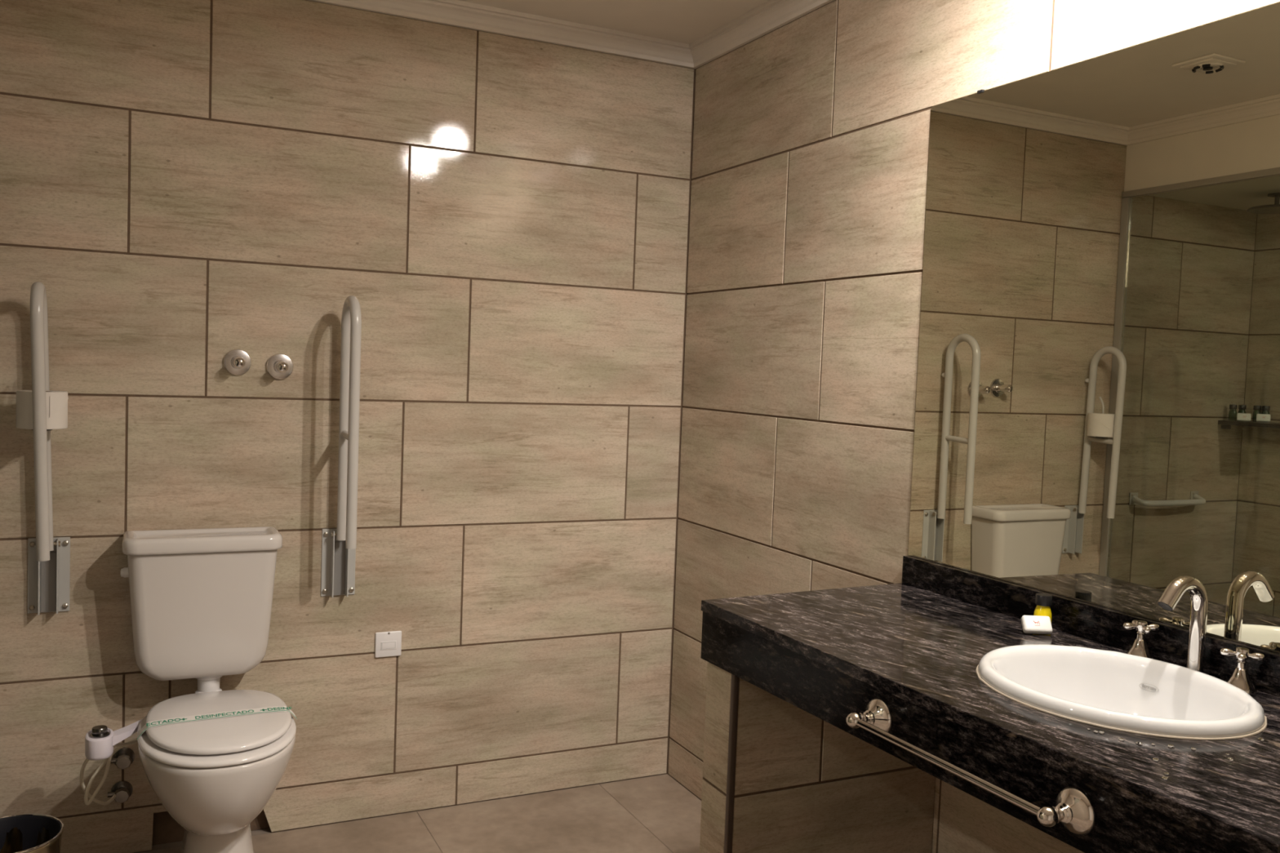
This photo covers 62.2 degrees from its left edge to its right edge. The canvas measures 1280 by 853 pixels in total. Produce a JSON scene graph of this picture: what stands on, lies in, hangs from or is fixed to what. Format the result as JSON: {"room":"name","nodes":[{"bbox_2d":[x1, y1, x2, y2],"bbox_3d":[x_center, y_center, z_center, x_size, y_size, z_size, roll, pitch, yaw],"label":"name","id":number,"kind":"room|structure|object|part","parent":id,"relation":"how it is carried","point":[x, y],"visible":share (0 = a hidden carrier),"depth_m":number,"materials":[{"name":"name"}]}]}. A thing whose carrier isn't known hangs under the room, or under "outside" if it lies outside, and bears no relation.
{"room":"accessible hotel bathroom","nodes":[
{"label":"accessible hotel bathroom","id":0,"kind":"room"},
{"bbox_2d":[0,0,695,852],"bbox_3d":[-1.184,-0.042,2.976,3.120,2.420,0.121,1,4,-26],"label":"wall","id":1,"kind":"structure","parent":0,"point":[186,184],"depth_m":3.08,"materials":[{"name":"brown tile"}]},
{"bbox_2d":[27,281,70,615],"bbox_3d":[-1.486,0.067,2.660,0.096,0.850,0.199,1,4,-26],"label":"grab rail","id":2,"kind":"object","parent":1,"relation":"attached to","point":[48,556],"visible":0.99,"depth_m":2.59,"materials":[{"name":"white metal"}]},
{"bbox_3d":[-1.540,0.387,2.766,0.096,0.196,0.004,1,4,-26],"label":"wall plate","id":3,"kind":"part","parent":2,"relation":"part of","materials":[{"name":"paint"}]},
{"bbox_2d":[107,781,133,803],"bbox_3d":[-1.398,0.989,2.855,0.061,0.054,0.046,1,4,-26],"label":"valve","id":4,"kind":"object","parent":1,"relation":"attached to","point":[122,790],"visible":0.96,"depth_m":2.85,"materials":[{"name":"silver metal"}]},
{"bbox_2d":[107,791,115,797],"bbox_3d":[-1.417,0.988,2.851,0.024,0.014,0.014,1,4,-26],"label":"outlet","id":5,"kind":"object","parent":4,"relation":"attached to","point":[110,794],"depth_m":2.84,"materials":[{"name":"silver metal"}]},
{"bbox_3d":[-1.389,0.990,2.845,0.040,0.040,0.021,1,4,-26],"label":"knob","id":6,"kind":"part","parent":4,"relation":"part of","materials":[{"name":"silver metal"}]},
{"bbox_2d":[110,747,134,769],"bbox_3d":[-1.391,0.897,2.852,0.061,0.054,0.046,1,4,-26],"label":"valve","id":7,"kind":"object","parent":1,"relation":"attached to","point":[123,757],"visible":0.94,"depth_m":2.84,"materials":[{"name":"silver metal"}]},
{"bbox_2d":[110,757,117,764],"bbox_3d":[-1.410,0.896,2.848,0.024,0.014,0.014,1,4,-26],"label":"outlet","id":8,"kind":"object","parent":7,"relation":"attached to","point":[113,760],"depth_m":2.84,"materials":[{"name":"silver metal"}]},
{"bbox_3d":[-1.382,0.898,2.842,0.040,0.040,0.021,1,4,-26],"label":"knob","id":9,"kind":"part","parent":7,"relation":"part of","materials":[{"name":"silver metal"}]},
{"bbox_2d":[223,349,251,375],"bbox_3d":[-1.096,-0.175,2.898,0.072,0.072,0.078,1,4,-26],"label":"valve","id":10,"kind":"object","parent":1,"relation":"attached to","point":[236,362],"visible":1,"depth_m":2.92,"materials":[{"name":"silver metal"}]},
{"bbox_3d":[-1.093,-0.175,2.893,0.031,0.031,0.067,1,4,-26],"label":"knob","id":11,"kind":"part","parent":10,"relation":"part of","materials":[{"name":"silver metal"}]},
{"bbox_2d":[266,353,293,379],"bbox_3d":[-0.995,-0.166,2.947,0.072,0.072,0.078,1,4,-26],"label":"valve","id":12,"kind":"object","parent":1,"relation":"attached to","point":[279,366],"visible":1,"depth_m":2.97,"materials":[{"name":"silver metal"}]},
{"bbox_3d":[-0.993,-0.166,2.942,0.031,0.031,0.067,1,4,-26],"label":"knob","id":13,"kind":"part","parent":12,"relation":"part of","materials":[{"name":"silver metal"}]},
{"bbox_2d":[320,295,361,597],"bbox_3d":[-0.822,0.067,2.981,0.096,0.864,0.199,1,4,-26],"label":"grab rail","id":14,"kind":"object","parent":1,"relation":"attached to","point":[339,545],"visible":1,"depth_m":3.01,"materials":[{"name":"white metal"}]},
{"bbox_3d":[-0.877,0.394,3.087,0.096,0.196,0.004,1,4,-26],"label":"wall plate","id":15,"kind":"part","parent":14,"relation":"part of","materials":[{"name":"paint"}]},
{"bbox_2d":[374,631,401,657],"bbox_3d":[-0.750,0.649,3.163,0.078,0.076,0.009,1,4,-26],"label":"wall socket","id":16,"kind":"object","parent":1,"relation":"attached to","point":[388,644],"visible":1,"depth_m":3.16,"materials":[{"name":"white plastic"}]},
{"bbox_2d":[309,0,695,69],"bbox_3d":[-0.719,-1.211,3.018,2.029,0.058,0.055,1,4,-26],"label":"trim","id":17,"kind":"structure","parent":1,"relation":"attached to","point":[457,13],"depth_m":3.20,"materials":[{"name":"white paint"}]},
{"bbox_2d":[137,773,701,852],"bbox_3d":[-0.327,1.352,1.171,3.120,0.100,4.290,1,4,-26],"label":"floor","id":18,"kind":"structure","parent":0,"point":[653,814],"depth_m":3.14,"materials":[{"name":"beige tile"}]},
{"bbox_2d":[0,813,63,852],"bbox_3d":[-1.427,1.054,2.393,0.223,0.276,0.223,1,4,-26],"label":"waste bin","id":19,"kind":"object","parent":18,"relation":"on","point":[21,833],"visible":1,"depth_m":2.48,"materials":[{"name":"metal"}]},
{"bbox_2d":[120,526,296,852],"bbox_3d":[-1.089,0.744,2.675,0.406,0.891,0.599,1,4,-26],"label":"toilet","id":20,"kind":"object","parent":18,"relation":"on","point":[201,599],"visible":0.98,"depth_m":2.74,"materials":[{"name":"white ceramic"}]},
{"bbox_2d":[80,718,143,804],"bbox_3d":[-1.326,0.865,2.692,0.152,0.270,0.276,2,3,-1],"label":"bidet attachment","id":21,"kind":"object","parent":20,"relation":"attached to","point":[100,740],"visible":0.94,"depth_m":2.61,"materials":[{"name":"white plastic"}]},
{"bbox_3d":[-1.323,0.743,2.598,0.035,0.015,0.035,1,4,-26],"label":"knob","id":22,"kind":"part","parent":21,"relation":"part of","materials":[{"name":"silver metal"}]},
{"bbox_3d":[-1.274,0.763,2.650,0.035,0.026,0.129,3,3,20],"label":"mounting arm","id":23,"kind":"part","parent":21,"relation":"part of","materials":[{"name":"white plastic"}]},
{"bbox_3d":[-1.179,0.498,2.861,0.370,0.342,0.149,1,4,-26],"label":"tank","id":24,"kind":"part","parent":20,"relation":"part of","materials":[{"name":"white ceramic"}]},
{"bbox_3d":[-1.170,0.306,2.847,0.392,0.042,0.162,1,4,-26],"label":"tank lid","id":25,"kind":"part","parent":20,"relation":"part of","materials":[{"name":"white ceramic"}]},
{"bbox_3d":[-1.064,0.976,2.667,0.361,0.431,0.533,1,4,-26],"label":"bowl","id":26,"kind":"part","parent":20,"relation":"part of","materials":[{"name":"white ceramic"}]},
{"bbox_2d":[137,706,297,739],"bbox_3d":[-1.050,0.735,2.647,0.373,0.032,0.042,0,4,-29],"label":"band","id":27,"kind":"object","parent":20,"relation":"on","point":[278,708],"visible":1,"depth_m":2.64,"materials":[{"name":"white paper"}]},
{"bbox_3d":[-1.048,0.733,2.647,0.336,0.022,0.454,1,4,-26],"label":"lid","id":28,"kind":"part","parent":20,"relation":"part of","materials":[{"name":"white plastic"}]},
{"bbox_2d":[699,662,935,852],"bbox_3d":[0.400,0.879,2.355,0.548,0.768,0.116,1,4,-26],"label":"wall pier","id":29,"kind":"object","parent":18,"relation":"on","point":[779,777],"visible":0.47,"depth_m":2.26,"materials":[{"name":"brown tile"}]},
{"bbox_3d":[0.181,0.880,2.192,0.012,0.766,0.012,1,4,-26],"label":"corner trim","id":30,"kind":"part","parent":29,"relation":"part of","materials":[{"name":"metal"}]},
{"bbox_2d":[701,555,1279,852],"bbox_3d":[0.648,0.437,1.822,0.575,0.188,1.266,1,4,-26],"label":"countertop","id":31,"kind":"structure","parent":29,"relation":"on","point":[917,644],"depth_m":1.70,"materials":[{"name":"black stone"}]},
{"bbox_2d":[845,697,1096,835],"bbox_3d":[0.449,0.483,1.532,0.066,0.061,0.452,1,4,-27],"label":"towel bar","id":32,"kind":"object","parent":31,"relation":"attached to","point":[1074,808],"visible":1,"depth_m":1.41,"materials":[{"name":"silver metal"}]},
{"bbox_3d":[0.432,0.483,1.525,0.012,0.012,0.373,1,4,-27],"label":"rail","id":33,"kind":"part","parent":32,"relation":"part of","materials":[{"name":"silver metal"}]},
{"bbox_2d":[1021,615,1052,634],"bbox_3d":[0.764,0.382,2.044,0.054,0.033,0.030,2,3,1],"label":"soap bar","id":34,"kind":"object","parent":31,"relation":"on","point":[1036,624],"visible":1,"depth_m":2.04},
{"bbox_2d":[1033,593,1052,622],"bbox_3d":[0.785,0.363,2.068,0.034,0.072,0.034,1,4,-26],"label":"toiletry bottle","id":35,"kind":"object","parent":31,"relation":"on","point":[1043,602],"visible":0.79,"depth_m":2.06,"materials":[{"name":"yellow plastic"}]},
{"bbox_2d":[976,644,1266,740],"bbox_3d":[0.743,0.484,1.680,0.380,0.174,0.442,1,4,-26],"label":"sink","id":36,"kind":"object","parent":31,"relation":"in","point":[1116,691],"visible":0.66,"depth_m":1.76,"materials":[{"name":"white ceramic"}]},
{"bbox_2d":[1123,619,1159,659],"bbox_3d":[0.885,0.378,1.876,0.049,0.069,0.049,-1,4,-43],"label":"tap","id":37,"kind":"object","parent":31,"relation":"on","point":[1140,647],"visible":0.93,"depth_m":1.87,"materials":[{"name":"silver metal"}]},
{"bbox_3d":[0.885,0.370,1.876,0.017,0.015,0.017,2,3,2],"label":"stem","id":38,"kind":"part","parent":37,"relation":"part of","materials":[{"name":"silver metal"}]},
{"bbox_3d":[0.886,0.353,1.875,0.048,0.018,0.048,-1,4,-43],"label":"cross handle","id":39,"kind":"part","parent":37,"relation":"part of","materials":[{"name":"silver metal"}]},
{"bbox_2d":[1157,575,1208,673],"bbox_3d":[0.902,0.333,1.762,0.114,0.173,0.042,1,4,-26],"label":"faucet spout","id":40,"kind":"object","parent":31,"relation":"on","point":[1175,590],"visible":0.84,"depth_m":1.76,"materials":[{"name":"silver metal"}]},
{"bbox_2d":[1220,647,1264,695],"bbox_3d":[0.967,0.391,1.706,0.049,0.069,0.049,1,3,-15],"label":"tap","id":41,"kind":"object","parent":31,"relation":"on","point":[1240,678],"visible":0.93,"depth_m":1.70,"materials":[{"name":"silver metal"}]},
{"bbox_3d":[0.967,0.382,1.706,0.017,0.015,0.017,4,4,30],"label":"stem","id":42,"kind":"part","parent":41,"relation":"part of","materials":[{"name":"silver metal"}]},
{"bbox_3d":[0.968,0.366,1.705,0.048,0.018,0.048,1,3,-15],"label":"cross handle","id":43,"kind":"part","parent":41,"relation":"part of","materials":[{"name":"silver metal"}]},
{"bbox_2d":[458,0,769,44],"bbox_3d":[-0.233,-1.152,1.033,3.120,0.080,4.290,1,4,-26],"label":"ceiling","id":44,"kind":"structure","parent":0,"point":[685,21],"depth_m":3.13,"materials":[{"name":"white paint"}]},
{"bbox_2d":[667,0,1279,852],"bbox_3d":[1.070,0.109,1.755,0.121,2.420,4.050,1,4,-26],"label":"wall","id":45,"kind":"structure","parent":0,"point":[811,135],"depth_m":2.83,"materials":[{"name":"brown tile"}]},
{"bbox_2d":[688,0,834,68],"bbox_3d":[1.036,-1.070,1.652,0.055,0.058,4.050,1,4,-26],"label":"trim","id":46,"kind":"structure","parent":45,"relation":"attached to","point":[771,15],"depth_m":3.12,"materials":[{"name":"white paint"}]},
{"bbox_2d":[902,555,1279,697],"bbox_3d":[0.901,0.378,1.938,0.020,0.064,1.262,1,4,-26],"label":"backsplash","id":47,"kind":"structure","parent":45,"relation":"attached to","point":[1104,625],"depth_m":2.02,"materials":[{"name":"black stone"}]},
{"bbox_2d":[907,2,1279,653],"bbox_3d":[1.039,-0.161,1.680,0.007,1.048,1.778,1,4,-26],"label":"wall mirror","id":48,"kind":"object","parent":45,"relation":"attached to","point":[1097,412],"visible":1,"depth_m":1.99,"materials":[{"name":"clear mirror"}]},
{"bbox_3d":[-1.492,-0.065,2.651,0.048,0.182,0.077,1,4,-26],"label":"toilet paper holder","id":49,"kind":"object","parent":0,"visible":0},
{"bbox_2d":[16,390,68,429],"bbox_3d":[-1.486,-0.042,2.639,0.114,0.092,0.112,1,4,-26],"label":"toilet roll","id":50,"kind":"object","parent":49,"relation":"on","point":[56,402],"visible":0.69,"depth_m":2.60,"materials":[{"name":"paper"}]}
]}

